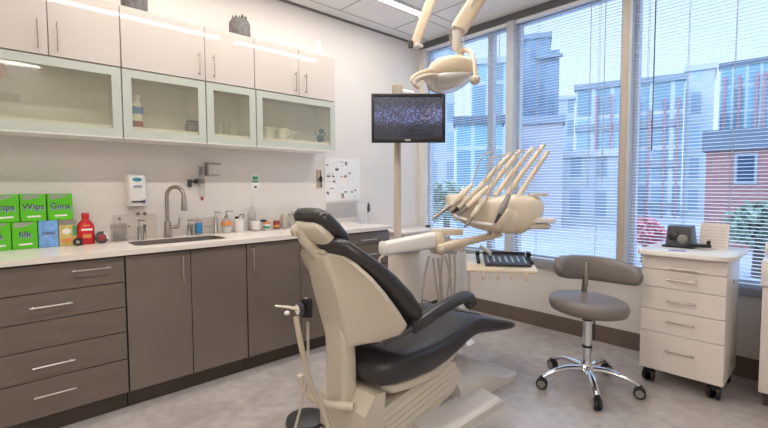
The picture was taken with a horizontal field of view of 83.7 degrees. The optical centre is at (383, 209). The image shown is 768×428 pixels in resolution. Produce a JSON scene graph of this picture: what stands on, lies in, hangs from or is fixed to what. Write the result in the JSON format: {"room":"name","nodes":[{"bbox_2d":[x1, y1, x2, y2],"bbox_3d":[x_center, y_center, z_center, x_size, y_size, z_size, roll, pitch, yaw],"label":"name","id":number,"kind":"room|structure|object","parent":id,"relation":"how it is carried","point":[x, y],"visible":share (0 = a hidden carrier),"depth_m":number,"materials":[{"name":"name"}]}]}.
{"room":"dental clinic","nodes":[
{"label":"dental clinic","id":0,"kind":"room"},
{"bbox_2d":[0,0,418,245],"bbox_3d":[-1.499,-0.329,3.198,5.390,2.865,0.100,-3,4,-43],"label":"wall","id":1,"kind":"structure","parent":0,"point":[367,62],"depth_m":3.49,"materials":[{"name":"paint"}]},
{"bbox_2d":[0,0,120,67],"bbox_3d":[-1.935,-1.035,2.444,0.690,0.369,0.350,-3,4,-43],"label":"upper cabinet","id":2,"kind":"object","parent":1,"relation":"attached to","point":[87,31],"visible":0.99,"depth_m":2.39,"materials":[{"name":"white laminate"}]},
{"bbox_2d":[0,49,122,141],"bbox_3d":[-1.944,-0.636,2.475,0.688,0.423,0.322,-3,4,-43],"label":"upper cabinet","id":3,"kind":"object","parent":1,"relation":"attached to","point":[41,96],"visible":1,"depth_m":2.56,"materials":[{"name":"white glass"}]},
{"bbox_3d":[-2.124,-0.700,2.335,0.210,0.008,0.240,-3,4,-43],"label":"glass shelf","id":4,"kind":"object","parent":3,"relation":"attached to","visible":0},
{"bbox_2d":[0,61,7,80],"bbox_3d":[-2.107,-0.754,2.321,0.109,0.100,0.109,-3,4,-43],"label":"vase","id":5,"kind":"object","parent":4,"relation":"on","point":[3,70],"visible":1,"depth_m":2.32,"materials":[{"name":"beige ceramic"}]},
{"bbox_2d":[125,174,145,205],"bbox_3d":[-1.704,-0.122,2.939,0.116,0.242,0.155,-3,4,-43],"label":"dispenser","id":6,"kind":"object","parent":1,"relation":"attached to","point":[135,184],"visible":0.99,"depth_m":2.88,"materials":[{"name":"white plastic"}]},
{"bbox_2d":[113,68,206,145],"bbox_3d":[-1.507,-0.660,2.882,0.497,0.423,0.322,-3,4,-43],"label":"upper cabinet","id":7,"kind":"object","parent":1,"relation":"attached to","point":[167,102],"visible":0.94,"depth_m":2.92,"materials":[{"name":"white glass"}]},
{"bbox_2d":[132,94,142,127],"bbox_3d":[-1.579,-0.626,2.738,0.068,0.213,0.068,-3,4,-43],"label":"bottle","id":8,"kind":"object","parent":7,"relation":"in","point":[137,110],"visible":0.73,"depth_m":2.72,"materials":[{"name":"white plastic"}]},
{"bbox_2d":[185,120,197,131],"bbox_3d":[-1.323,-0.574,2.966,0.095,0.082,0.095,-3,4,-43],"label":"jar","id":9,"kind":"object","parent":7,"relation":"in","point":[191,125],"visible":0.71,"depth_m":2.93,"materials":[{"name":"grey plastic"}]},
{"bbox_2d":[118,5,253,88],"bbox_3d":[-1.367,-1.066,2.973,0.858,0.369,0.350,-3,4,-43],"label":"upper cabinet","id":10,"kind":"object","parent":1,"relation":"attached to","point":[150,42],"visible":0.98,"depth_m":2.82,"materials":[{"name":"white laminate"}]},
{"bbox_2d":[120,0,147,11],"bbox_3d":[-1.602,-1.313,2.752,0.154,0.150,0.154,-3,4,-43],"label":"planter","id":11,"kind":"object","parent":10,"relation":"on","point":[136,4],"visible":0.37,"depth_m":2.70,"materials":[{"name":"white ceramic"}]},
{"bbox_2d":[229,14,250,36],"bbox_3d":[-1.086,-1.370,3.230,0.156,0.209,0.156,-3,4,-43],"label":"planter","id":12,"kind":"object","parent":10,"relation":"on","point":[239,25],"visible":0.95,"depth_m":3.17,"materials":[{"name":"grey ceramic"}]},
{"bbox_2d":[187,179,204,186],"bbox_3d":[-1.400,-0.201,3.195,0.110,0.060,0.050,-3,4,-43],"label":"holder","id":13,"kind":"object","parent":1,"relation":"attached to","point":[189,181],"visible":1,"depth_m":3.18,"materials":[{"name":"black metal"}]},
{"bbox_2d":[192,82,256,148],"bbox_3d":[-1.189,-0.677,3.178,0.362,0.423,0.322,-3,4,-43],"label":"upper cabinet","id":14,"kind":"object","parent":1,"relation":"attached to","point":[230,110],"visible":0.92,"depth_m":3.18,"materials":[{"name":"white glass"}]},
{"bbox_2d":[250,174,259,188],"bbox_3d":[-1.064,-0.231,3.537,0.080,0.120,0.005,-3,4,-43],"label":"wall sign","id":15,"kind":"object","parent":1,"relation":"attached to","point":[254,179],"visible":1,"depth_m":3.53,"materials":[{"name":"paper"}]},
{"bbox_2d":[243,90,335,153],"bbox_3d":[-0.789,-0.699,3.551,0.723,0.423,0.322,-3,4,-43],"label":"upper cabinet","id":16,"kind":"object","parent":1,"relation":"attached to","point":[302,116],"visible":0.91,"depth_m":3.63,"materials":[{"name":"white glass"}]},
{"bbox_2d":[263,126,277,137],"bbox_3d":[-0.908,-0.602,3.372,0.099,0.090,0.122,1,4,29],"label":"cup","id":17,"kind":"object","parent":16,"relation":"in","point":[268,132],"visible":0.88,"depth_m":3.32,"materials":[{"name":"white ceramic"}]},
{"bbox_2d":[276,128,292,138],"bbox_3d":[-0.813,-0.607,3.460,0.099,0.090,0.122,1,4,29],"label":"cup","id":18,"kind":"object","parent":16,"relation":"in","point":[282,132],"visible":0.9,"depth_m":3.41,"materials":[{"name":"white ceramic"}]},
{"bbox_2d":[314,129,325,141],"bbox_3d":[-0.552,-0.638,3.691,0.123,0.124,0.059,-3,4,-43],"label":"figurine","id":19,"kind":"object","parent":16,"relation":"in","point":[319,137],"visible":0.91,"depth_m":3.68,"materials":[{"name":"blue"}]},
{"bbox_2d":[253,38,334,101],"bbox_3d":[-0.784,-1.098,3.516,0.731,0.369,0.350,-3,4,-43],"label":"upper cabinet","id":20,"kind":"object","parent":1,"relation":"attached to","point":[280,69],"visible":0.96,"depth_m":3.38,"materials":[{"name":"white laminate"}]},
{"bbox_2d":[316,170,322,187],"bbox_3d":[-0.590,-0.286,3.957,0.060,0.170,0.035,-3,4,-43],"label":"hook","id":21,"kind":"object","parent":1,"relation":"attached to","point":[319,178],"visible":1,"depth_m":3.96,"materials":[{"name":"black plastic"}]},
{"bbox_2d":[324,157,359,200],"bbox_3d":[-0.398,-0.295,4.155,0.430,0.405,0.007,-3,4,-43],"label":"poster","id":22,"kind":"object","parent":1,"relation":"attached to","point":[341,175],"visible":1,"depth_m":4.14,"materials":[{"name":"paper"}]},
{"bbox_2d":[326,162,355,195],"bbox_3d":[-0.408,-0.298,4.141,0.354,0.337,0.001,-3,4,-43],"label":"print","id":23,"kind":"object","parent":22,"relation":"attached to","point":[340,176],"depth_m":4.14,"materials":[{"name":"white paper"}]},
{"bbox_2d":[279,0,408,41],"bbox_3d":[-1.522,-1.745,3.030,5.240,0.018,0.012,-3,4,-43],"label":"trim","id":24,"kind":"structure","parent":1,"relation":"attached to","point":[285,1],"depth_m":4.05,"materials":[{"name":"brown"}]},
{"bbox_2d":[309,0,466,40],"bbox_3d":[0.134,-1.664,1.257,5.240,0.004,4.575,-3,4,-43],"label":"trim","id":25,"kind":"structure","parent":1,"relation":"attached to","point":[309,0],"depth_m":3.92,"materials":[{"name":"grey metal"}]},
{"bbox_2d":[419,48,427,226],"bbox_3d":[0.481,-0.699,4.898,0.150,2.195,0.090,-3,4,-43],"label":"trim","id":26,"kind":"structure","parent":1,"relation":"attached to","point":[423,55],"depth_m":4.85,"materials":[{"name":"paint"}]},
{"bbox_2d":[419,0,576,49],"bbox_3d":[2.055,-1.743,3.147,0.150,0.065,4.720,-3,4,-43],"label":"trim","id":27,"kind":"structure","parent":1,"relation":"attached to","point":[551,4],"depth_m":4.02,"materials":[{"name":"grey metal"}]},
{"bbox_2d":[59,310,767,427],"bbox_3d":[0.117,1.228,1.554,5.390,0.080,4.820,-3,4,-43],"label":"floor","id":28,"kind":"structure","parent":0,"point":[262,396],"depth_m":2.57,"materials":[{"name":"plastic"}]},
{"bbox_2d":[0,256,128,427],"bbox_3d":[-1.886,0.704,2.399,0.671,0.893,0.610,-3,4,-43],"label":"base cabinet","id":29,"kind":"object","parent":28,"relation":"on","point":[64,361],"visible":0.99,"depth_m":2.23,"materials":[{"name":"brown laminate"}]},
{"bbox_2d":[0,222,392,267],"bbox_3d":[-1.141,0.200,3.076,2.765,0.030,0.605,-3,4,-43],"label":"countertop","id":30,"kind":"structure","parent":29,"relation":"on","point":[117,247],"depth_m":2.54,"materials":[{"name":"white stone"}]},
{"bbox_2d":[0,222,11,250],"bbox_3d":[-2.158,0.148,2.396,0.111,0.155,0.087,-3,4,-43],"label":"carton","id":31,"kind":"object","parent":30,"relation":"on","point":[5,229],"visible":0.99,"depth_m":2.39,"materials":[{"name":"green cardboard"}]},
{"bbox_2d":[0,194,19,221],"bbox_3d":[-2.131,-0.010,2.413,0.118,0.155,0.087,-3,4,-43],"label":"carton","id":32,"kind":"object","parent":31,"relation":"on","point":[9,203],"visible":1,"depth_m":2.40,"materials":[{"name":"green cardboard"}]},
{"bbox_2d":[11,221,37,249],"bbox_3d":[-2.073,0.143,2.475,0.113,0.155,0.087,-3,4,-43],"label":"carton","id":33,"kind":"object","parent":30,"relation":"on","point":[24,234],"visible":1,"depth_m":2.44,"materials":[{"name":"green cardboard"}]},
{"bbox_2d":[19,194,46,221],"bbox_3d":[-2.043,-0.015,2.495,0.116,0.155,0.087,-3,4,-43],"label":"carton","id":34,"kind":"object","parent":33,"relation":"on","point":[32,207],"visible":1,"depth_m":2.46,"materials":[{"name":"green cardboard"}]},
{"bbox_2d":[37,220,58,247],"bbox_3d":[-1.996,0.139,2.547,0.092,0.156,0.087,-3,4,-43],"label":"carton","id":35,"kind":"object","parent":30,"relation":"on","point":[48,236],"visible":0.99,"depth_m":2.52,"materials":[{"name":"blue cardboard"}]},
{"bbox_2d":[45,193,72,219],"bbox_3d":[-1.952,-0.020,2.580,0.120,0.155,0.087,-3,4,-43],"label":"carton","id":36,"kind":"object","parent":35,"relation":"on","point":[58,206],"visible":1,"depth_m":2.55,"materials":[{"name":"green cardboard"}]},
{"bbox_2d":[58,219,76,245],"bbox_3d":[-1.928,0.135,2.610,0.086,0.156,0.087,-3,4,-43],"label":"carton","id":37,"kind":"object","parent":30,"relation":"on","point":[67,230],"visible":0.89,"depth_m":2.58,"materials":[{"name":"cardboard"}]},
{"bbox_2d":[77,213,94,244],"bbox_3d":[-1.837,0.114,2.643,0.090,0.193,0.055,-3,4,-43],"label":"bottle","id":38,"kind":"object","parent":30,"relation":"on","point":[85,227],"visible":0.96,"depth_m":2.62,"materials":[{"name":"red plastic"}]},
{"bbox_2d":[95,231,108,242],"bbox_3d":[-1.765,0.172,2.683,0.074,0.074,0.041,-2,4,-34],"label":"tape dispenser","id":39,"kind":"object","parent":30,"relation":"on","point":[100,237],"visible":1,"depth_m":2.67,"materials":[{"name":"grey plastic"}]},
{"bbox_2d":[137,219,145,239],"bbox_3d":[-1.619,0.130,2.866,0.057,0.136,0.032,-1,3,-8],"label":"soap pump","id":40,"kind":"object","parent":30,"relation":"on","point":[139,228],"visible":1,"depth_m":2.85,"materials":[{"name":"silver metal"}]},
{"bbox_2d":[163,185,187,237],"bbox_3d":[-1.449,0.009,2.986,0.180,0.364,0.070,0,3,5],"label":"faucet","id":41,"kind":"object","parent":30,"relation":"on","point":[167,224],"visible":1,"depth_m":2.97,"materials":[{"name":"silver metal"}]},
{"bbox_2d":[128,235,224,245],"bbox_3d":[-1.354,0.294,2.837,0.584,0.189,0.294,-3,4,-43],"label":"sink","id":42,"kind":"object","parent":30,"relation":"in","point":[197,238],"visible":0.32,"depth_m":2.94,"materials":[{"name":"metal"}]},
{"bbox_2d":[195,215,202,232],"bbox_3d":[-1.365,0.111,3.160,0.049,0.140,0.049,-3,4,-43],"label":"bottle","id":43,"kind":"object","parent":30,"relation":"on","point":[198,226],"visible":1,"depth_m":3.14,"materials":[{"name":"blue plastic"}]},
{"bbox_2d":[213,211,220,232],"bbox_3d":[-1.263,0.093,3.248,0.058,0.166,0.038,-1,3,-17],"label":"soap pump","id":44,"kind":"object","parent":30,"relation":"on","point":[215,218],"visible":1,"depth_m":3.23,"materials":[{"name":"silver metal"}]},
{"bbox_2d":[221,211,232,232],"bbox_3d":[-1.198,0.090,3.267,0.078,0.169,0.078,1,3,28],"label":"pump bottle","id":45,"kind":"object","parent":30,"relation":"on","point":[226,228],"visible":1,"depth_m":3.24,"materials":[{"name":"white plastic"}]},
{"bbox_2d":[233,214,243,231],"bbox_3d":[-1.129,0.101,3.332,0.079,0.140,0.079,-3,4,-43],"label":"canister","id":46,"kind":"object","parent":30,"relation":"on","point":[238,223],"visible":1,"depth_m":3.30,"materials":[{"name":"white plastic"}]},
{"bbox_2d":[281,214,286,227],"bbox_3d":[-0.846,0.094,3.623,0.063,0.120,0.063,-3,4,-43],"label":"jar","id":47,"kind":"object","parent":30,"relation":"on","point":[283,216],"visible":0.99,"depth_m":3.60,"materials":[{"name":"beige plastic"}]},
{"bbox_3d":[-0.950,0.153,3.474,0.270,0.018,0.160,-3,4,-43],"label":"tray","id":48,"kind":"object","parent":30,"relation":"on","visible":0},
{"bbox_2d":[250,221,260,230],"bbox_3d":[-1.023,0.125,3.419,0.081,0.073,0.081,-3,4,-43],"label":"tub","id":49,"kind":"object","parent":48,"relation":"on","point":[255,225],"visible":1,"depth_m":3.39,"materials":[{"name":"white plastic"}]},
{"bbox_2d":[123,244,247,405],"bbox_3d":[-1.376,0.676,2.874,0.712,0.893,0.610,-3,4,-43],"label":"base cabinet","id":50,"kind":"object","parent":28,"relation":"on","point":[186,310],"visible":0.95,"depth_m":2.64,"materials":[{"name":"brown laminate"}]},
{"bbox_2d":[245,239,325,369],"bbox_3d":[-0.807,0.645,3.403,0.831,0.893,0.610,-3,4,-43],"label":"base cabinet","id":51,"kind":"object","parent":28,"relation":"on","point":[277,273],"visible":0.39,"depth_m":3.07,"materials":[{"name":"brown laminate"}]},
{"bbox_2d":[285,407,324,427],"bbox_3d":[-0.419,1.124,2.314,0.224,0.050,0.224,-3,4,-43],"label":"foot pedal","id":52,"kind":"object","parent":28,"relation":"on","point":[309,417],"visible":0.68,"depth_m":2.27,"materials":[{"name":"grey plastic"}]},
{"bbox_2d":[348,230,388,268],"bbox_3d":[-0.318,0.618,3.859,0.496,0.893,0.610,-3,4,-43],"label":"base cabinet","id":53,"kind":"object","parent":28,"relation":"on","point":[368,242],"visible":0.21,"depth_m":3.67,"materials":[{"name":"grey laminate"}]},
{"bbox_2d":[290,207,516,427],"bbox_3d":[0.211,0.550,2.450,1.549,1.176,0.641,-3,4,-43],"label":"dental chair","id":54,"kind":"object","parent":28,"relation":"on","point":[390,354],"visible":0.99,"depth_m":2.06,"materials":[{"name":"beige plastic"}]},
{"bbox_2d":[275,297,356,427],"bbox_3d":[-0.265,0.735,1.939,0.416,0.712,0.188,-1,3,-5],"label":"assistant arm","id":55,"kind":"object","parent":54,"relation":"attached to","point":[304,309],"visible":1,"depth_m":1.91},
{"bbox_2d":[293,207,349,240],"bbox_3d":[-0.290,0.082,1.993,0.193,0.189,0.271,-3,4,-43],"label":"cushion","id":56,"kind":"object","parent":54,"relation":"on","point":[311,224],"depth_m":1.89,"materials":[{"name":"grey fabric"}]},
{"bbox_2d":[316,237,422,326],"bbox_3d":[-0.142,0.365,2.144,0.488,0.518,0.593,-3,4,-43],"label":"cushion","id":57,"kind":"object","parent":54,"relation":"on","point":[354,289],"depth_m":1.94,"materials":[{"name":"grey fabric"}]},
{"bbox_2d":[355,302,514,385],"bbox_3d":[0.289,0.720,2.566,1.290,0.219,0.515,-3,4,-43],"label":"seat cushion","id":58,"kind":"object","parent":54,"relation":"on","point":[409,360],"depth_m":2.20,"materials":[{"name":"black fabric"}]},
{"bbox_2d":[388,83,421,302],"bbox_3d":[0.147,0.097,3.150,0.197,2.006,0.194,-3,4,-43],"label":"post","id":59,"kind":"object","parent":28,"relation":"on","point":[406,266],"visible":0.38,"depth_m":3.11,"materials":[{"name":"beige metal"}]},
{"bbox_2d":[371,94,444,142],"bbox_3d":[0.168,-0.635,2.993,0.512,0.335,0.064,0,3,-1],"label":"television","id":60,"kind":"object","parent":59,"relation":"attached to","point":[395,118],"visible":0.96,"depth_m":2.97,"materials":[{"name":"black plastic"}]},
{"bbox_2d":[389,226,440,303],"bbox_3d":[0.273,0.613,4.541,0.615,0.825,0.395,-3,4,-43],"label":"base cabinet","id":61,"kind":"object","parent":28,"relation":"on","point":[429,294],"visible":0.36,"depth_m":4.47,"materials":[{"name":"white laminate"}]},
{"bbox_2d":[378,143,555,347],"bbox_3d":[0.580,0.334,2.937,0.963,1.552,0.936,-3,4,-43],"label":"dental delivery unit","id":62,"kind":"object","parent":28,"relation":"on","point":[523,213],"visible":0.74,"depth_m":2.84,"materials":[{"name":"white plastic"}]},
{"bbox_2d":[432,151,494,219],"bbox_3d":[0.532,-0.165,2.769,0.465,0.451,0.075,-1,3,-18],"label":"handpiece","id":63,"kind":"object","parent":62,"relation":"hanging from","point":[460,195],"visible":1,"depth_m":2.73,"materials":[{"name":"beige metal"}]},
{"bbox_2d":[451,153,505,213],"bbox_3d":[0.631,-0.174,2.776,0.412,0.393,0.061,-1,3,-20],"label":"handpiece","id":64,"kind":"object","parent":62,"relation":"hanging from","point":[481,186],"visible":0.94,"depth_m":2.73,"materials":[{"name":"beige plastic"}]},
{"bbox_2d":[457,150,516,215],"bbox_3d":[0.687,-0.178,2.768,0.451,0.425,0.067,-1,3,-20],"label":"handpiece","id":65,"kind":"object","parent":62,"relation":"hanging from","point":[476,197],"visible":1,"depth_m":2.72,"materials":[{"name":"grey plastic"}]},
{"bbox_2d":[463,149,527,227],"bbox_3d":[0.742,-0.141,2.755,0.498,0.511,0.074,-1,3,-21],"label":"handpiece","id":66,"kind":"object","parent":62,"relation":"hanging from","point":[479,206],"visible":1,"depth_m":2.71,"materials":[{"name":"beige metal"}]},
{"bbox_2d":[465,245,537,280],"bbox_3d":[0.780,0.345,2.906,0.533,0.199,0.552,-3,4,-43],"label":"tray","id":67,"kind":"object","parent":62,"relation":"on","point":[470,259],"depth_m":2.77,"materials":[{"name":"beige plastic"}]},
{"bbox_2d":[483,251,530,266],"bbox_3d":[0.827,0.332,2.914,0.290,0.062,0.259,0,3,9],"label":"tray","id":68,"kind":"object","parent":62,"relation":"on","point":[498,258],"visible":1,"depth_m":2.90,"materials":[{"name":"grey plastic"}]},
{"bbox_2d":[494,148,538,222],"bbox_3d":[0.880,-0.164,2.743,0.413,0.490,0.071,-2,4,-30],"label":"handpiece","id":69,"kind":"object","parent":62,"relation":"hanging from","point":[504,204],"visible":0.98,"depth_m":2.68,"materials":[{"name":"grey plastic"}]},
{"bbox_2d":[536,255,645,410],"bbox_3d":[1.299,0.716,2.708,0.605,0.806,0.626,-3,4,-43],"label":"stool","id":70,"kind":"object","parent":28,"relation":"on","point":[583,304],"visible":1,"depth_m":2.69,"materials":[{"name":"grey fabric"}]},
{"bbox_2d":[638,242,747,399],"bbox_3d":[1.972,0.681,2.761,0.520,0.866,0.490,-3,4,-43],"label":"cart","id":71,"kind":"object","parent":28,"relation":"on","point":[689,301],"visible":1,"depth_m":2.60,"materials":[{"name":"white laminate"}]},
{"bbox_2d":[662,224,696,248],"bbox_3d":[1.968,0.173,2.846,0.180,0.140,0.170,-3,4,-43],"label":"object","id":72,"kind":"object","parent":71,"relation":"on","point":[678,236],"visible":0.91,"depth_m":2.81,"materials":[{"name":"grey plastic"}]},
{"bbox_2d":[688,240,711,247],"bbox_3d":[2.006,0.220,2.727,0.120,0.058,0.040,2,4,39],"label":"handset","id":73,"kind":"object","parent":72,"relation":"on","point":[708,245],"visible":0.96,"depth_m":2.71,"materials":[{"name":"black plastic"}]},
{"bbox_2d":[662,249,701,253],"bbox_3d":[1.826,0.253,2.636,0.200,0.002,0.110,2,4,33],"label":"leaflet","id":74,"kind":"object","parent":71,"relation":"on","point":[667,250],"visible":1,"depth_m":2.62,"materials":[{"name":"paper"}]},
{"bbox_2d":[699,223,729,249],"bbox_3d":[2.119,0.167,2.754,0.040,0.160,0.156,-3,4,-43],"label":"card stand","id":75,"kind":"object","parent":71,"relation":"on","point":[718,234],"visible":0.91,"depth_m":2.75,"materials":[{"name":"beige plastic"}]},
{"bbox_2d":[706,227,725,246],"bbox_3d":[2.115,0.172,2.751,0.023,0.118,0.120,-3,4,-43],"label":"print","id":76,"kind":"object","parent":75,"relation":"attached to","point":[717,235],"depth_m":2.74,"materials":[{"name":"grey paper"}]},
{"bbox_2d":[758,242,767,405],"bbox_3d":[2.461,0.670,2.368,0.370,0.925,0.572,-3,4,-43],"label":"base cabinet","id":77,"kind":"object","parent":28,"relation":"on","point":[763,359],"visible":1,"depth_m":2.44,"materials":[{"name":"white laminate"}]},
{"bbox_2d":[761,256,767,286],"bbox_3d":[2.462,0.361,2.348,0.370,0.145,0.565,-3,4,-43],"label":"countertop","id":78,"kind":"structure","parent":77,"relation":"on","point":[764,266],"depth_m":2.42,"materials":[{"name":"white plastic"}]},
{"bbox_2d":[288,0,550,42],"bbox_3d":[0.105,-1.713,1.395,5.390,0.080,4.820,-3,4,-43],"label":"ceiling","id":79,"kind":"structure","parent":0,"point":[372,10],"depth_m":3.93,"materials":[{"name":"white tile"}]},
{"bbox_2d":[378,0,421,16],"bbox_3d":[-0.657,-1.752,3.030,2.921,0.012,0.088,-3,4,-43],"label":"recessed light","id":80,"kind":"object","parent":79,"relation":"in","point":[394,3],"visible":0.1,"depth_m":3.79,"materials":[{"name":"white plastic"}]},
{"bbox_2d":[408,0,436,49],"bbox_3d":[0.342,-1.294,2.326,0.428,0.858,0.180,0,3,2],"label":"boom","id":81,"kind":"object","parent":79,"relation":"attached to","point":[415,43],"visible":1,"depth_m":2.27,"materials":[{"name":"beige plastic"}]},
{"bbox_2d":[410,0,486,93],"bbox_3d":[0.545,-1.138,2.084,0.871,1.152,0.255,0,3,-4],"label":"light","id":82,"kind":"object","parent":79,"relation":"hanging from","point":[447,74],"visible":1,"depth_m":2.02,"materials":[{"name":"beige plastic"}]},
{"bbox_2d":[424,55,472,82],"bbox_3d":[0.320,-0.688,2.099,0.240,0.102,0.235,0,3,0],"label":"hood","id":83,"kind":"object","parent":82,"relation":"attached to","point":[449,66],"depth_m":1.99,"materials":[{"name":"beige plastic"}]},
{"bbox_2d":[470,266,761,359],"bbox_3d":[2.066,0.811,3.284,0.150,0.550,4.720,-3,4,-43],"label":"wall","id":84,"kind":"structure","parent":0,"point":[533,293],"depth_m":3.66,"materials":[{"name":"paint"}]},
{"bbox_2d":[439,254,469,309],"bbox_3d":[0.625,0.742,4.674,0.060,0.550,0.720,-3,4,-43],"label":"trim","id":85,"kind":"structure","parent":84,"relation":"attached to","point":[445,275],"depth_m":4.53,"materials":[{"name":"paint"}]},
{"bbox_2d":[428,28,506,251],"bbox_3d":[0.872,-0.679,4.501,0.060,2.195,1.025,-3,4,-43],"label":"window","id":86,"kind":"structure","parent":84,"relation":"in","point":[430,145],"depth_m":4.27,"materials":[{"name":"grey metal"}]},
{"bbox_2d":[426,23,506,251],"bbox_3d":[0.816,-0.679,4.446,0.052,2.185,1.010,-3,4,-43],"label":"blind","id":87,"kind":"object","parent":86,"relation":"attached to","point":[502,26],"visible":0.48,"depth_m":4.34,"materials":[{"name":"grey plastic"}]},
{"bbox_2d":[504,20,517,251],"bbox_3d":[1.221,-0.658,4.075,0.132,2.195,0.075,-3,4,-43],"label":"trim","id":88,"kind":"structure","parent":84,"relation":"attached to","point":[512,33],"depth_m":4.01,"materials":[{"name":"grey metal"}]},
{"bbox_2d":[515,0,622,259],"bbox_3d":[1.588,-0.641,3.735,0.060,2.195,0.925,-3,4,-43],"label":"window","id":89,"kind":"structure","parent":84,"relation":"in","point":[520,128],"depth_m":4.00,"materials":[{"name":"grey metal"}]},
{"bbox_2d":[513,0,622,260],"bbox_3d":[1.530,-0.641,3.681,0.052,2.185,0.915,-3,4,-43],"label":"blind","id":90,"kind":"object","parent":89,"relation":"attached to","point":[578,2],"visible":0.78,"depth_m":3.62,"materials":[{"name":"grey plastic"}]},
{"bbox_2d":[445,250,762,297],"bbox_3d":[2.055,0.509,3.260,0.195,0.055,4.720,-3,4,-43],"label":"trim","id":91,"kind":"structure","parent":84,"relation":"attached to","point":[746,290],"depth_m":2.85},
{"bbox_2d":[472,298,758,380],"bbox_3d":[2.253,1.034,2.978,0.012,0.135,4.000,-3,4,-43],"label":"baseboard","id":92,"kind":"structure","parent":84,"relation":"attached to","point":[745,367],"depth_m":3.65,"materials":[{"name":"plastic"}]},
{"bbox_2d":[617,0,629,260],"bbox_3d":[1.895,-0.622,3.357,0.128,2.195,0.047,-3,4,-43],"label":"trim","id":93,"kind":"structure","parent":84,"relation":"attached to","point":[626,3],"depth_m":3.31,"materials":[{"name":"grey metal"}]},
{"bbox_2d":[623,0,760,284],"bbox_3d":[2.517,-0.589,2.690,0.128,2.195,1.778,-3,4,-43],"label":"window","id":94,"kind":"structure","parent":84,"relation":"in","point":[635,156],"depth_m":3.30,"materials":[{"name":"grey metal"}]},
{"bbox_2d":[629,0,767,286],"bbox_3d":[2.492,-0.590,2.650,0.053,2.185,1.735,-3,4,-43],"label":"blind","id":95,"kind":"object","parent":94,"relation":"attached to","point":[656,1],"visible":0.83,"depth_m":2.99,"materials":[{"name":"grey"}]},
{"label":"outside","id":96,"kind":"structure","parent":0,"visible":0},
{"bbox_2d":[434,196,765,279],"bbox_3d":[42.516,-0.553,60.222,135.760,0.200,150.000,-3,4,-43],"label":"ground","id":97,"kind":"structure","parent":96,"point":[610,227],"depth_m":22.59,"materials":[{"name":"concrete"}]},
{"bbox_2d":[434,48,454,211],"bbox_3d":[5.985,-8.435,46.203,3.219,17.364,6.300,0,3,7],"label":"building","id":98,"kind":"structure","parent":97,"relation":"on","point":[439,170],"depth_m":43.26,"materials":[{"name":"glass"}]},
{"bbox_2d":[434,180,468,237],"bbox_3d":[2.311,0.395,15.881,2.047,3.034,2.077,-3,4,-43],"label":"street tree","id":99,"kind":"object","parent":97,"relation":"on","point":[438,208],"visible":0.32,"depth_m":15.52,"materials":[{"name":"green plant"}]},
{"bbox_2d":[453,115,504,229],"bbox_3d":[6.521,-2.459,29.666,3.218,7.204,5.300,0,3,12],"label":"building","id":100,"kind":"structure","parent":97,"relation":"on","point":[480,150],"depth_m":27.21,"materials":[{"name":"teal glass"}]},
{"bbox_2d":[470,56,505,194],"bbox_3d":[10.383,-6.593,41.383,4.063,14.164,6.300,1,3,14],"label":"building","id":101,"kind":"structure","parent":97,"relation":"on","point":[477,106],"depth_m":38.31,"materials":[{"name":"blue glass"}]},
{"bbox_2d":[523,31,562,116],"bbox_3d":[16.384,-8.705,45.613,4.260,17.876,6.550,1,3,19],"label":"building","id":102,"kind":"structure","parent":97,"relation":"on","point":[555,108],"depth_m":42.58,"materials":[{"name":"blue"}]},
{"bbox_2d":[522,114,565,228],"bbox_3d":[11.086,-2.581,30.424,2.948,7.325,5.300,1,3,20],"label":"building","id":103,"kind":"structure","parent":97,"relation":"on","point":[557,174],"depth_m":27.89,"materials":[{"name":"blue"}]},
{"bbox_2d":[559,95,575,206],"bbox_3d":[23.895,-7.593,57.940,3.286,14.264,6.300,1,3,22],"label":"building","id":104,"kind":"structure","parent":97,"relation":"on","point":[568,141],"depth_m":54.68,"materials":[{"name":"stone"}]},
{"bbox_2d":[562,149,618,223],"bbox_3d":[16.296,-1.806,33.666,4.186,5.385,5.300,1,3,26],"label":"building","id":105,"kind":"structure","parent":97,"relation":"on","point":[609,183],"depth_m":31.44,"materials":[{"name":"glass"}]},
{"bbox_2d":[574,73,686,217],"bbox_3d":[22.820,-5.555,40.531,8.580,12.077,6.450,1,4,29],"label":"building","id":106,"kind":"structure","parent":97,"relation":"on","point":[581,138],"depth_m":37.01,"materials":[{"name":"blue glass"}]},
{"bbox_2d":[637,215,666,261],"bbox_3d":[9.429,1.041,15.417,1.460,1.741,1.484,-3,4,-43],"label":"flowering shrub","id":107,"kind":"object","parent":97,"relation":"on","point":[653,221],"visible":0.57,"depth_m":15.07,"materials":[{"name":"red plant"}]},
{"bbox_2d":[681,62,717,215],"bbox_3d":[29.956,-6.332,40.967,2.419,13.521,6.300,2,4,36],"label":"building","id":108,"kind":"structure","parent":97,"relation":"on","point":[702,78],"depth_m":38.57,"materials":[{"name":"glass"}]},
{"bbox_2d":[702,126,767,250],"bbox_3d":[18.110,-0.964,19.849,4.970,5.175,6.300,3,4,42],"label":"building","id":109,"kind":"structure","parent":97,"relation":"on","point":[757,175],"depth_m":18.47,"materials":[{"name":"red brick"}]},
{"bbox_2d":[718,56,767,129],"bbox_3d":[40.878,-7.626,45.276,8.771,15.546,7.450,3,4,42],"label":"building","id":110,"kind":"structure","parent":97,"relation":"on","point":[750,105],"depth_m":43.94,"materials":[{"name":"teal glass"}]},
{"bbox_2d":[721,199,767,277],"bbox_3d":[11.180,0.843,12.808,1.825,2.398,1.726,-1,3,-19],"label":"street tree","id":111,"kind":"object","parent":97,"relation":"on","point":[746,207],"visible":0.76,"depth_m":12.77,"materials":[{"name":"green plant"}]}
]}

